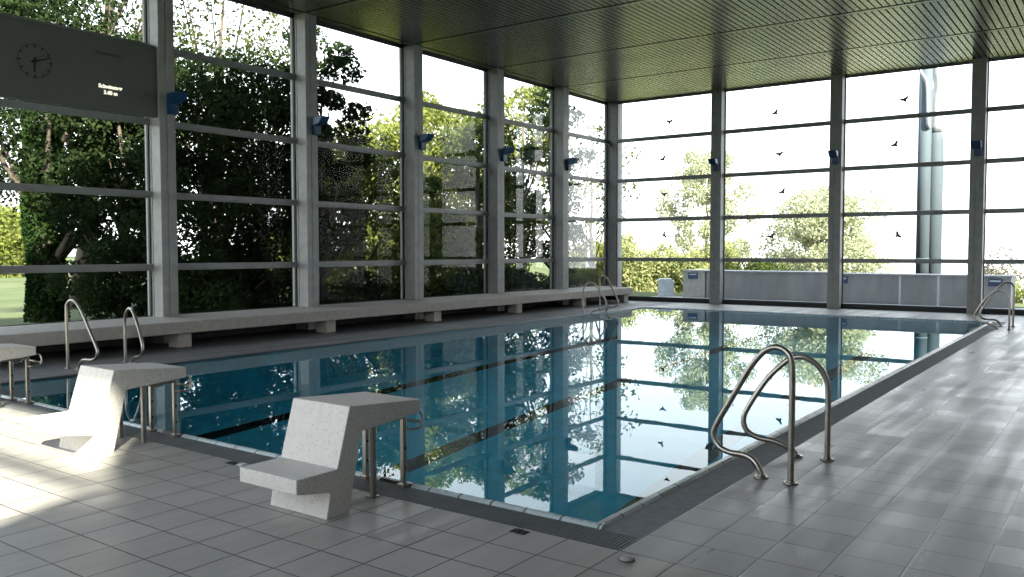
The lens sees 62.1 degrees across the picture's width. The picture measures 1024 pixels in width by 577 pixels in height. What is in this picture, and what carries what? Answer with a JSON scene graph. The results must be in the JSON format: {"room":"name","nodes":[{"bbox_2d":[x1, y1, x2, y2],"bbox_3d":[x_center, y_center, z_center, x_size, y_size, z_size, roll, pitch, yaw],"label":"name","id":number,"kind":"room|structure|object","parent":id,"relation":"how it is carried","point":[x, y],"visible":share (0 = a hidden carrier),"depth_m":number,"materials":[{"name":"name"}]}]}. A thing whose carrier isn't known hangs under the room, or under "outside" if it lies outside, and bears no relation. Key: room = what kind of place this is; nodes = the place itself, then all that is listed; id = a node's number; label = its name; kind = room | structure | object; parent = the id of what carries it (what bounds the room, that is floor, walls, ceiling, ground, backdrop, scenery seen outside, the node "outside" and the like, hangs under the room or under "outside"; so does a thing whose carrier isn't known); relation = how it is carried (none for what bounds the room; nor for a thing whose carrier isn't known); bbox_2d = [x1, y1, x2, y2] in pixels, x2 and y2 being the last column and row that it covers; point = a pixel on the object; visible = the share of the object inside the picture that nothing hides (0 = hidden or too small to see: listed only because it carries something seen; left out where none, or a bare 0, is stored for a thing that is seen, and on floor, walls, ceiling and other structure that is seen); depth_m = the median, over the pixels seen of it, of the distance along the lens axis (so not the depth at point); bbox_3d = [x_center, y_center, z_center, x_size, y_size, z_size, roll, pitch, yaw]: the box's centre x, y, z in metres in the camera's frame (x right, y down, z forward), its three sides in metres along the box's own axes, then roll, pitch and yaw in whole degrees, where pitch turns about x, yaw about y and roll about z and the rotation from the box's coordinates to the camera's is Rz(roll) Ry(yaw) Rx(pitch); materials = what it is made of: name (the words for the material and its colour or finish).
{"room":"indoor swimming pool","nodes":[
{"label":"indoor swimming pool","id":0,"kind":"room"},
{"bbox_2d":[36,296,604,352],"bbox_3d":[-4.119,0.617,16.536,0.120,0.500,23.960,2,3,36],"label":"wall","id":1,"kind":"structure","parent":0,"point":[83,345],"depth_m":15.49,"materials":[{"name":"grey concrete"}]},
{"bbox_2d":[0,0,158,327],"bbox_3d":[-6.580,-2.187,12.625,0.378,5.573,2.720,2,3,36],"label":"window","id":2,"kind":"structure","parent":1,"relation":"in","point":[15,104],"depth_m":12.94,"materials":[{"name":"grey metal"}]},
{"bbox_2d":[174,0,302,315],"bbox_3d":[-4.821,-2.296,15.049,0.378,5.573,2.720,2,3,36],"label":"window","id":3,"kind":"structure","parent":1,"relation":"in","point":[178,53],"depth_m":15.29,"materials":[{"name":"grey metal"}]},
{"bbox_2d":[316,23,411,305],"bbox_3d":[-3.063,-2.405,17.472,0.378,5.573,2.720,2,3,36],"label":"window","id":4,"kind":"structure","parent":1,"relation":"in","point":[324,83],"depth_m":17.78,"materials":[{"name":"grey metal"}]},
{"bbox_2d":[423,53,489,298],"bbox_3d":[-1.304,-2.515,19.895,0.378,5.573,2.720,2,3,36],"label":"window","id":5,"kind":"structure","parent":1,"relation":"in","point":[485,116],"depth_m":20.30,"materials":[{"name":"metal"},{"name":"painted metal"}]},
{"bbox_2d":[504,76,561,292],"bbox_3d":[0.454,-2.625,22.318,0.378,5.573,2.720,2,3,36],"label":"window","id":6,"kind":"structure","parent":1,"relation":"in","point":[507,121],"depth_m":22.79,"materials":[{"name":"metal"},{"name":"painted metal"}]},
{"bbox_2d":[569,94,615,288],"bbox_3d":[2.212,-2.734,24.741,0.378,5.573,2.720,2,3,36],"label":"window","id":7,"kind":"structure","parent":1,"relation":"in","point":[571,134],"depth_m":25.30,"materials":[{"name":"metal"},{"name":"painted metal"}]},
{"bbox_2d":[616,93,710,298],"bbox_3d":[4.427,-2.625,24.834,3.100,5.803,0.108,2,3,36],"label":"window","id":8,"kind":"structure","parent":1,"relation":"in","point":[708,133],"depth_m":24.88,"materials":[{"name":"grey metal"}]},
{"bbox_2d":[723,79,830,303],"bbox_3d":[7.101,-2.540,22.898,2.908,5.803,0.108,2,3,36],"label":"window","id":9,"kind":"structure","parent":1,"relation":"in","point":[823,123],"depth_m":22.93,"materials":[{"name":"grey metal"}]},
{"bbox_2d":[605,296,1023,314],"bbox_3d":[9.727,0.496,21.153,16.880,0.110,0.150,2,3,36],"label":"trim","id":10,"kind":"structure","parent":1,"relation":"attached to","point":[763,303],"depth_m":22.25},
{"bbox_2d":[842,63,971,308],"bbox_3d":[9.698,-2.457,21.017,2.908,5.803,0.108,2,3,36],"label":"window","id":11,"kind":"structure","parent":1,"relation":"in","point":[960,111],"depth_m":21.02,"materials":[{"name":"grey metal"}]},
{"bbox_2d":[982,57,1023,310],"bbox_3d":[12.294,-2.375,19.137,2.908,5.803,0.108,2,3,36],"label":"window","id":12,"kind":"structure","parent":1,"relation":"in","point":[1018,106],"depth_m":19.79,"materials":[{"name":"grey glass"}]},
{"bbox_2d":[0,300,1023,576],"bbox_3d":[2.723,1.108,11.594,16.980,0.250,23.960,2,3,36],"label":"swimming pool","id":13,"kind":"structure","parent":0,"point":[925,478],"depth_m":4.92,"materials":[{"name":"grey tile"}]},
{"bbox_2d":[0,343,41,407],"bbox_3d":[-5.102,0.839,8.081,0.490,0.612,1.072,2,3,36],"label":"starting block","id":14,"kind":"object","parent":13,"relation":"on","point":[10,352],"visible":1,"depth_m":8.32,"materials":[{"name":"white concrete"}]},
{"bbox_2d":[64,299,143,369],"bbox_3d":[-5.171,1.219,11.002,0.789,2.193,0.886,2,3,36],"label":"pool ladder","id":15,"kind":"object","parent":13,"relation":"attached to","point":[75,302],"visible":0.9,"depth_m":10.84,"materials":[{"name":"metal"}]},
{"bbox_2d":[29,362,191,455],"bbox_3d":[-3.078,0.904,6.615,0.490,0.612,1.072,2,3,36],"label":"starting block","id":16,"kind":"object","parent":13,"relation":"on","point":[93,421],"visible":1,"depth_m":6.41,"materials":[{"name":"white concrete"}]},
{"bbox_2d":[142,0,178,343],"bbox_3d":[-5.724,-2.087,13.861,0.439,5.943,0.276,2,3,36],"label":"pillar","id":17,"kind":"structure","parent":13,"relation":"on","point":[160,28],"depth_m":13.73,"materials":[{"name":"paint"}]},
{"bbox_2d":[0,14,157,117],"bbox_3d":[-6.500,-3.247,12.524,0.172,1.120,2.697,2,3,36],"label":"display board","id":18,"kind":"object","parent":17,"relation":"attached to","point":[40,62],"visible":1,"depth_m":12.53,"materials":[{"name":"paint"}]},
{"bbox_2d":[167,91,187,114],"bbox_3d":[-5.377,-2.964,13.638,0.338,0.325,0.206,2,3,36],"label":"wall lamp","id":19,"kind":"object","parent":17,"relation":"attached to","point":[174,99],"visible":1,"depth_m":13.61,"materials":[{"name":"blue plastic"}]},
{"bbox_2d":[226,461,246,465],"bbox_3d":[-1.944,1.232,5.997,0.168,0.010,0.060,2,3,36],"label":"socket","id":20,"kind":"object","parent":13,"relation":"on","point":[230,462],"visible":1,"depth_m":5.99,"materials":[{"name":"silver metal"}]},
{"bbox_2d":[290,13,318,329],"bbox_3d":[-3.966,-2.197,16.284,0.439,5.943,0.276,2,3,36],"label":"pillar","id":21,"kind":"structure","parent":13,"relation":"on","point":[305,35],"depth_m":16.15,"materials":[{"name":"paint"}]},
{"bbox_2d":[312,116,329,134],"bbox_3d":[-3.619,-3.074,16.061,0.338,0.325,0.206,2,3,36],"label":"wall lamp","id":22,"kind":"object","parent":21,"relation":"attached to","point":[317,121],"visible":1,"depth_m":16.03,"materials":[{"name":"blue plastic"}]},
{"bbox_2d":[0,286,631,347],"bbox_3d":[-3.643,0.585,15.775,0.818,0.430,23.270,2,3,36],"label":"bench","id":23,"kind":"object","parent":13,"relation":"on","point":[179,329],"visible":0.97,"depth_m":14.69,"materials":[{"name":"concrete"}]},
{"bbox_2d":[240,392,422,519],"bbox_3d":[-1.040,0.968,5.139,0.490,0.612,1.072,2,3,36],"label":"starting block","id":24,"kind":"object","parent":13,"relation":"on","point":[314,473],"visible":1,"depth_m":4.93,"materials":[{"name":"white concrete"}]},
{"bbox_2d":[399,44,423,318],"bbox_3d":[-2.207,-2.306,18.707,0.439,5.943,0.276,2,3,36],"label":"pillar","id":25,"kind":"structure","parent":13,"relation":"on","point":[412,54],"depth_m":18.57,"materials":[{"name":"paint"}]},
{"bbox_2d":[419,133,434,149],"bbox_3d":[-1.861,-3.183,18.484,0.338,0.325,0.206,2,3,36],"label":"wall lamp","id":26,"kind":"object","parent":25,"relation":"attached to","point":[423,138],"visible":1,"depth_m":18.44,"materials":[{"name":"blue plastic"}]},
{"bbox_2d":[1,308,983,522],"bbox_3d":[1.995,0.910,13.590,7.970,0.001,16.210,2,3,36],"label":"pool water","id":27,"kind":"object","parent":13,"relation":"in","point":[584,417],"visible":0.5,"depth_m":9.36,"materials":[{"name":"blue liquid"}]},
{"bbox_2d":[483,68,503,310],"bbox_3d":[-0.449,-2.416,21.131,0.439,5.943,0.276,2,3,36],"label":"pillar","id":28,"kind":"structure","parent":13,"relation":"on","point":[495,77],"depth_m":20.99,"materials":[{"name":"paint"}]},
{"bbox_2d":[501,147,514,161],"bbox_3d":[-0.102,-3.293,20.907,0.338,0.325,0.206,2,3,36],"label":"wall lamp","id":29,"kind":"object","parent":28,"relation":"attached to","point":[505,151],"visible":1,"depth_m":20.87,"materials":[{"name":"blue plastic"}]},
{"bbox_2d":[509,528,529,534],"bbox_3d":[0.041,1.296,4.548,0.096,0.008,0.060,2,3,36],"label":"socket","id":30,"kind":"object","parent":13,"relation":"on","point":[515,530],"visible":1,"depth_m":4.54,"materials":[{"name":"black metal"}]},
{"bbox_2d":[550,87,568,304],"bbox_3d":[1.310,-2.525,23.554,0.439,5.943,0.276,2,3,36],"label":"pillar","id":31,"kind":"structure","parent":13,"relation":"on","point":[561,95],"depth_m":23.42,"materials":[{"name":"paint"}]},
{"bbox_2d":[566,158,578,170],"bbox_3d":[1.656,-3.402,23.331,0.338,0.325,0.206,2,3,36],"label":"wall lamp","id":32,"kind":"object","parent":31,"relation":"attached to","point":[569,161],"visible":1,"depth_m":23.30,"materials":[{"name":"blue plastic"}]},
{"bbox_2d":[581,275,618,312],"bbox_3d":[2.215,0.784,20.603,0.789,2.193,0.886,2,3,36],"label":"pool ladder","id":33,"kind":"object","parent":13,"relation":"attached to","point":[586,284],"visible":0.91,"depth_m":20.47,"materials":[{"name":"metal"}]},
{"bbox_2d":[604,103,622,295],"bbox_3d":[3.086,-2.636,26.002,0.439,5.943,0.337,2,3,36],"label":"pillar","id":34,"kind":"structure","parent":13,"relation":"on","point":[612,107],"depth_m":25.85,"materials":[{"name":"paint"}]},
{"bbox_2d":[618,555,634,562],"bbox_3d":[0.557,1.308,4.136,0.080,0.020,0.080,2,3,36],"label":"dome","id":35,"kind":"object","parent":13,"relation":"on","point":[624,558],"visible":1,"depth_m":4.12,"materials":[{"name":"paint"}]},
{"bbox_2d":[709,89,724,303],"bbox_3d":[5.736,-2.537,23.748,0.299,5.943,0.296,2,3,36],"label":"pillar","id":36,"kind":"structure","parent":13,"relation":"on","point":[717,95],"depth_m":23.63,"materials":[{"name":"paint"}]},
{"bbox_2d":[708,158,718,170],"bbox_3d":[5.552,-3.405,23.450,0.206,0.325,0.338,2,3,36],"label":"wall lamp","id":37,"kind":"object","parent":36,"relation":"attached to","point":[713,161],"visible":1,"depth_m":23.42,"materials":[{"name":"blue plastic"}]},
{"bbox_2d":[710,344,833,485],"bbox_3d":[1.757,1.438,6.009,0.789,2.193,0.886,2,3,36],"label":"pool ladder","id":38,"kind":"object","parent":13,"relation":"attached to","point":[792,453],"visible":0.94,"depth_m":5.79,"materials":[{"name":"metal"}]},
{"bbox_2d":[827,74,845,308],"bbox_3d":[8.332,-2.454,21.867,0.299,5.943,0.296,2,3,36],"label":"pillar","id":39,"kind":"structure","parent":13,"relation":"on","point":[837,84],"depth_m":21.75,"materials":[{"name":"paint"}]},
{"bbox_2d":[828,150,838,163],"bbox_3d":[8.149,-3.323,21.570,0.206,0.325,0.338,2,3,36],"label":"wall lamp","id":40,"kind":"object","parent":39,"relation":"attached to","point":[834,154],"visible":1,"depth_m":21.55,"materials":[{"name":"blue plastic"}]},
{"bbox_2d":[966,58,987,313],"bbox_3d":[10.929,-2.372,19.987,0.299,5.943,0.296,2,3,36],"label":"pillar","id":41,"kind":"structure","parent":13,"relation":"on","point":[979,66],"depth_m":19.87,"materials":[{"name":"paint"}]},
{"bbox_2d":[971,140,981,155],"bbox_3d":[10.745,-3.240,19.689,0.206,0.325,0.338,2,3,36],"label":"wall lamp","id":42,"kind":"object","parent":41,"relation":"attached to","point":[976,145],"visible":1,"depth_m":19.67,"materials":[{"name":"blue plastic"}]},
{"bbox_2d":[974,281,1015,329],"bbox_3d":[9.316,0.960,16.571,0.789,2.193,0.886,2,3,36],"label":"pool ladder","id":43,"kind":"object","parent":13,"relation":"attached to","point":[992,293],"visible":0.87,"depth_m":16.45,"materials":[{"name":"metal"}]},
{"bbox_2d":[242,0,1023,103],"bbox_3d":[2.643,-5.104,11.340,17.130,0.300,24.310,2,3,36],"label":"ceiling","id":44,"kind":"structure","parent":0,"point":[413,21],"depth_m":17.69,"materials":[{"name":"metal"}]},
{"bbox_2d":[235,0,607,103],"bbox_3d":[-4.099,-5.177,16.198,0.110,0.080,23.860,2,3,36],"label":"trim","id":45,"kind":"structure","parent":44,"relation":"attached to","point":[235,0],"depth_m":18.14,"materials":[{"name":"grey metal"}]},
{"bbox_2d":[260,0,1023,102],"bbox_3d":[2.787,-4.954,11.046,16.545,0.034,23.968,2,3,36],"label":"strip","id":46,"kind":"object","parent":44,"relation":"attached to","point":[260,0],"visible":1,"depth_m":17.53,"materials":[{"name":"black metal"}]},
{"bbox_2d":[617,54,1023,102],"bbox_3d":[9.741,-5.397,20.914,16.880,0.080,0.090,2,3,36],"label":"trim","id":47,"kind":"structure","parent":44,"relation":"attached to","point":[1012,56],"depth_m":21.97,"materials":[{"name":"grey metal"}]},
{"bbox_2d":[602,322,1004,537],"bbox_3d":[5.378,1.104,11.144,0.244,0.196,16.350,2,3,36],"label":"strip","id":48,"kind":"object","parent":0,"point":[652,516],"visible":0.43,"depth_m":6.05,"materials":[{"name":"grey tile"}]},
{"bbox_3d":[6.774,2.260,20.248,8.110,3.270,0.070,2,3,36],"label":"wall","id":49,"kind":"structure","parent":0,"visible":0},
{"bbox_2d":[645,307,992,322],"bbox_3d":[6.772,0.616,20.174,8.110,0.062,0.072,2,3,36],"label":"trim","id":50,"kind":"structure","parent":49,"relation":"on","point":[645,307],"depth_m":19.79,"materials":[{"name":"white tile"}]},
{"bbox_3d":[-1.259,2.454,16.021,0.070,3.270,16.210,2,3,36],"label":"wall","id":51,"kind":"structure","parent":0,"visible":0},
{"bbox_2d":[1,307,644,384],"bbox_3d":[-1.259,0.810,15.947,0.072,0.062,16.210,2,3,36],"label":"trim","id":52,"kind":"structure","parent":51,"relation":"on","point":[355,341],"depth_m":13.42,"materials":[{"name":"tile"}]},
{"bbox_3d":[-2.782,2.855,7.080,8.110,3.270,0.070,2,3,36],"label":"pool","id":53,"kind":"object","parent":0,"visible":0},
{"bbox_2d":[1,394,606,529],"bbox_3d":[-2.782,1.211,7.008,8.110,0.062,0.072,2,3,36],"label":"trim","id":54,"kind":"structure","parent":53,"relation":"on","point":[540,513],"depth_m":5.25,"materials":[{"name":"white tile"}]},
{"bbox_2d":[161,429,183,436],"bbox_3d":[-2.778,1.210,7.005,0.280,0.064,0.075,2,3,36],"label":"trim marking","id":55,"kind":"structure","parent":54,"relation":"attached to","point":[165,430],"depth_m":7.02,"materials":[{"name":"black tile"}]},
{"bbox_2d":[378,476,416,487],"bbox_3d":[-0.740,1.274,5.529,0.280,0.064,0.075,2,3,36],"label":"trim marking","id":56,"kind":"structure","parent":54,"relation":"attached to","point":[384,479],"depth_m":5.54,"materials":[{"name":"black tile"}]},
{"bbox_3d":[5.251,2.661,11.307,0.070,3.270,16.210,2,3,36],"label":"wall","id":57,"kind":"structure","parent":0,"visible":0},
{"bbox_2d":[597,321,992,525],"bbox_3d":[5.249,1.017,11.234,0.072,0.062,16.210,2,3,36],"label":"trim","id":58,"kind":"structure","parent":57,"relation":"on","point":[638,505],"depth_m":6.16,"materials":[{"name":"white tile"}]},
{"bbox_3d":[-3.652,1.303,7.450,10.526,0.140,0.240,2,3,36],"label":"floor","id":59,"kind":"structure","parent":0,"visible":0},
{"bbox_2d":[1,397,639,550],"bbox_3d":[-2.975,1.210,6.955,8.840,0.029,0.228,2,3,36],"label":"drain grating","id":60,"kind":"object","parent":59,"relation":"on","point":[590,535],"visible":0.47,"depth_m":5.11,"materials":[{"name":"plastic"}]},
{"label":"outside","id":61,"kind":"structure","parent":0,"visible":0},
{"bbox_2d":[0,256,1023,325],"bbox_3d":[-32.611,4.791,10.225,460.000,7.200,270.000,2,3,36],"label":"ground","id":62,"kind":"structure","parent":61,"point":[12,293],"depth_m":30.21,"materials":[{"name":"green plant"}]},
{"bbox_2d":[0,201,32,277],"bbox_3d":[-32.581,-3.369,54.395,9.664,5.512,5.558,1,3,23],"label":"leafy bush","id":63,"kind":"object","parent":62,"relation":"on","point":[11,242],"visible":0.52,"depth_m":51.73,"materials":[{"name":"green plant"}]},
{"bbox_2d":[0,0,142,322],"bbox_3d":[-10.711,-3.660,19.335,5.155,8.940,5.854,1,3,17],"label":"leafy tree","id":64,"kind":"object","parent":62,"relation":"on","point":[40,150],"visible":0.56,"depth_m":19.04,"materials":[{"name":"green plant"}]},
{"bbox_2d":[36,30,192,319],"bbox_3d":[-8.809,-2.304,18.946,3.156,6.641,2.926,-1,3,-28],"label":"leafy tree","id":65,"kind":"object","parent":62,"relation":"on","point":[105,297],"visible":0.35,"depth_m":18.20,"materials":[{"name":"green plant"}]},
{"bbox_2d":[26,0,223,308],"bbox_3d":[-11.679,-5.992,23.938,7.871,13.192,7.886,0,3,9],"label":"leafy tree","id":66,"kind":"object","parent":62,"relation":"on","point":[78,255],"visible":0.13,"depth_m":23.78,"materials":[{"name":"green plant"}]},
{"bbox_2d":[0,257,329,278],"bbox_3d":[-20.815,-1.141,46.996,21.645,1.350,0.112,0,3,0],"label":"wire fence","id":67,"kind":"object","parent":62,"relation":"on","point":[0,257],"visible":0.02,"depth_m":46.96,"materials":[{"name":"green metal"}]},
{"bbox_2d":[89,41,291,315],"bbox_3d":[-6.932,-2.200,18.506,3.909,6.309,4.132,-2,3,-43],"label":"leafy tree","id":68,"kind":"object","parent":62,"relation":"on","point":[189,74],"visible":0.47,"depth_m":17.67,"materials":[{"name":"green plant"}]},
{"bbox_2d":[123,0,289,239],"bbox_3d":[-9.595,-5.371,27.195,6.667,11.565,6.518,2,3,36],"label":"leafy tree","id":69,"kind":"object","parent":62,"relation":"on","point":[239,32],"visible":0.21,"depth_m":26.54,"materials":[{"name":"green plant"}]},
{"bbox_2d":[178,251,292,313],"bbox_3d":[-5.960,0.028,17.827,2.717,1.635,2.326,2,3,36],"label":"leafy bush","id":70,"kind":"object","parent":62,"relation":"on","point":[238,296],"visible":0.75,"depth_m":17.29,"materials":[{"name":"green plant"}]},
{"bbox_2d":[176,44,350,307],"bbox_3d":[-5.673,-1.931,19.067,3.956,6.721,4.040,2,3,36],"label":"leafy tree","id":71,"kind":"object","parent":62,"relation":"on","point":[272,99],"visible":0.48,"depth_m":18.09,"materials":[{"name":"green plant"}]},
{"bbox_2d":[244,237,355,282],"bbox_3d":[-11.707,-1.706,45.187,10.645,2.931,4.308,2,3,36],"label":"leafy bush","id":72,"kind":"object","parent":62,"relation":"on","point":[271,237],"visible":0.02,"depth_m":43.24,"materials":[{"name":"green plant"}]},
{"bbox_2d":[265,26,374,303],"bbox_3d":[-4.351,-2.652,19.404,2.454,6.818,2.574,0,3,-7],"label":"leafy tree","id":73,"kind":"object","parent":62,"relation":"on","point":[330,98],"visible":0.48,"depth_m":19.27,"materials":[{"name":"green plant"}]},
{"bbox_2d":[286,270,399,304],"bbox_3d":[-3.894,0.159,20.342,2.655,1.196,3.076,2,3,36],"label":"leafy bush","id":74,"kind":"object","parent":62,"relation":"on","point":[353,289],"visible":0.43,"depth_m":19.89,"materials":[{"name":"green plant"}]},
{"bbox_2d":[270,129,457,302],"bbox_3d":[-3.821,-1.514,22.143,4.712,5.352,5.026,1,3,22],"label":"leafy tree","id":75,"kind":"object","parent":62,"relation":"on","point":[376,187],"visible":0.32,"depth_m":21.58,"materials":[{"name":"green plant"}]},
{"bbox_2d":[284,104,461,276],"bbox_3d":[-5.881,-3.844,35.748,8.322,7.764,8.826,0,3,11],"label":"leafy tree","id":76,"kind":"object","parent":62,"relation":"on","point":[378,126],"visible":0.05,"depth_m":34.70,"materials":[{"name":"green plant"}]},
{"bbox_2d":[373,271,477,298],"bbox_3d":[-2.435,0.054,23.123,2.800,1.158,2.812,2,3,36],"label":"leafy bush","id":77,"kind":"object","parent":62,"relation":"on","point":[455,290],"visible":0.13,"depth_m":22.86,"materials":[{"name":"green plant"}]},
{"bbox_2d":[348,88,514,277],"bbox_3d":[-2.387,-2.986,27.913,5.264,6.722,5.210,2,3,36],"label":"leafy tree","id":78,"kind":"object","parent":62,"relation":"on","point":[438,120],"visible":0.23,"depth_m":27.03,"materials":[{"name":"green plant"}]},
{"bbox_2d":[394,161,549,278],"bbox_3d":[-1.707,-2.682,36.126,5.818,6.680,6.331,2,3,36],"label":"leafy tree","id":79,"kind":"object","parent":62,"relation":"on","point":[450,194],"visible":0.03,"depth_m":35.55,"materials":[{"name":"green plant"}]},
{"bbox_2d":[434,266,522,293],"bbox_3d":[-1.270,-0.041,24.877,2.861,1.190,2.862,2,3,36],"label":"leafy bush","id":80,"kind":"object","parent":62,"relation":"on","point":[478,289],"visible":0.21,"depth_m":24.66,"materials":[{"name":"green plant"}]},
{"bbox_2d":[423,111,534,283],"bbox_3d":[-1.118,-2.483,26.042,3.669,5.884,3.732,0,3,0],"label":"leafy tree","id":81,"kind":"object","parent":62,"relation":"on","point":[471,153],"visible":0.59,"depth_m":25.41,"materials":[{"name":"green plant"}]},
{"bbox_2d":[471,84,574,272],"bbox_3d":[0.405,-3.489,29.998,3.699,7.537,4.264,0,3,1],"label":"leafy tree","id":82,"kind":"object","parent":62,"relation":"on","point":[527,96],"visible":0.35,"depth_m":29.53,"materials":[{"name":"green plant"}]},
{"bbox_2d":[506,268,580,291],"bbox_3d":[0.530,-0.114,27.597,3.289,1.110,3.377,2,3,36],"label":"leafy bush","id":83,"kind":"object","parent":62,"relation":"on","point":[529,281],"visible":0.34,"depth_m":26.36,"materials":[{"name":"green plant"}]},
{"bbox_2d":[508,88,596,275],"bbox_3d":[1.273,-3.070,27.976,3.123,6.882,2.962,0,3,-9],"label":"leafy tree","id":84,"kind":"object","parent":62,"relation":"on","point":[532,155],"visible":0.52,"depth_m":27.59,"materials":[{"name":"green plant"}]},
{"bbox_2d":[569,265,603,286],"bbox_3d":[2.683,-0.260,30.246,2.075,1.167,1.810,2,3,36],"label":"leafy bush","id":85,"kind":"object","parent":62,"relation":"on","point":[591,273],"visible":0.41,"depth_m":29.74,"materials":[{"name":"green plant"}]},
{"bbox_2d":[578,200,597,268],"bbox_3d":[3.571,-2.147,39.944,1.000,3.961,0.280,2,3,36],"label":"lamp post","id":86,"kind":"object","parent":62,"relation":"on","point":[584,201],"visible":0.38,"depth_m":39.83,"materials":[{"name":"white metal"}]},
{"bbox_2d":[548,238,632,277],"bbox_3d":[4.366,-1.425,43.712,2.654,2.366,5.558,-2,3,-40],"label":"leafy bush","id":87,"kind":"object","parent":62,"relation":"on","point":[598,264],"visible":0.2,"depth_m":42.95,"materials":[{"name":"green plant"}]},
{"bbox_2d":[540,114,642,265],"bbox_3d":[3.142,-3.337,32.886,3.731,6.970,3.684,2,3,36],"label":"leafy tree","id":88,"kind":"object","parent":62,"relation":"on","point":[589,224],"visible":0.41,"depth_m":32.78,"materials":[{"name":"green plant"}]},
{"bbox_2d":[602,230,677,291],"bbox_3d":[6.056,-1.090,42.121,3.966,3.644,3.430,2,3,36],"label":"leafy bush","id":89,"kind":"object","parent":62,"relation":"on","point":[640,276],"visible":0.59,"depth_m":40.77,"materials":[{"name":"green plant"}]},
{"bbox_2d":[657,278,673,295],"bbox_3d":[5.227,0.017,29.032,0.560,0.710,0.400,0,3,7],"label":"utility box","id":90,"kind":"object","parent":62,"relation":"on","point":[665,285],"visible":0.81,"depth_m":28.88,"materials":[{"name":"grey metal"}]},
{"bbox_2d":[653,240,741,292],"bbox_3d":[8.696,-0.814,39.822,4.228,3.227,2.796,2,3,34],"label":"leafy bush","id":91,"kind":"object","parent":62,"relation":"on","point":[668,269],"visible":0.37,"depth_m":39.56,"materials":[{"name":"green plant"}]},
{"bbox_2d":[652,148,765,263],"bbox_3d":[9.562,-2.998,41.739,5.075,7.814,5.259,2,3,43],"label":"birch tree","id":92,"kind":"object","parent":62,"relation":"on","point":[700,165],"visible":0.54,"depth_m":41.12,"materials":[{"name":"green plant"}]},
{"bbox_2d":[726,256,792,270],"bbox_3d":[9.830,-0.372,33.074,3.303,1.758,1.732,1,3,23],"label":"leafy bush","id":93,"kind":"object","parent":62,"relation":"on","point":[756,265],"visible":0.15,"depth_m":32.96,"materials":[{"name":"green plant"}]},
{"bbox_2d":[754,183,901,272],"bbox_3d":[12.983,-1.804,36.044,6.153,5.382,5.531,2,3,41],"label":"leafy tree","id":94,"kind":"object","parent":62,"relation":"on","point":[812,233],"visible":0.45,"depth_m":35.02,"materials":[{"name":"green plant"}]},
{"bbox_2d":[915,67,944,273],"bbox_3d":[13.143,-4.167,26.998,0.888,9.500,1.124,2,3,36],"label":"stack","id":95,"kind":"object","parent":62,"relation":"on","point":[931,81],"visible":0.59,"depth_m":26.85,"materials":[{"name":"metal"}]},
{"bbox_2d":[984,247,1023,303],"bbox_3d":[40.870,0.614,70.177,7.312,8.119,4.773,2,3,36],"label":"leafy bush","id":96,"kind":"object","parent":62,"relation":"on","point":[988,270],"visible":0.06,"depth_m":69.66,"materials":[{"name":"green plant"}]},
{"bbox_2d":[1015,276,1023,303],"bbox_3d":[23.059,0.558,39.791,2.933,2.536,4.503,-2,3,-38],"label":"leafy bush","id":97,"kind":"object","parent":62,"relation":"on","point":[1017,292],"visible":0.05,"depth_m":39.31,"materials":[{"name":"green plant"}]},
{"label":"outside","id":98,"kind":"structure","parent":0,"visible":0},
{"bbox_2d":[651,296,1023,309],"bbox_3d":[10.936,0.712,22.678,17.300,0.340,3.640,2,3,36],"label":"path","id":99,"kind":"structure","parent":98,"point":[651,296],"depth_m":24.98,"materials":[{"name":"grey concrete"}]},
{"bbox_2d":[682,269,709,297],"bbox_3d":[6.343,-0.177,28.645,0.820,0.910,1.154,2,3,36],"label":"base cabinet","id":100,"kind":"object","parent":99,"relation":"on","point":[694,280],"visible":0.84,"depth_m":28.19,"materials":[{"name":"grey metal"}]},
{"bbox_2d":[706,270,1016,307],"bbox_3d":[10.209,-0.050,25.845,8.710,0.900,1.154,2,3,36],"label":"wall","id":101,"kind":"structure","parent":99,"relation":"on","point":[873,288],"depth_m":25.01,"materials":[{"name":"grey concrete"}]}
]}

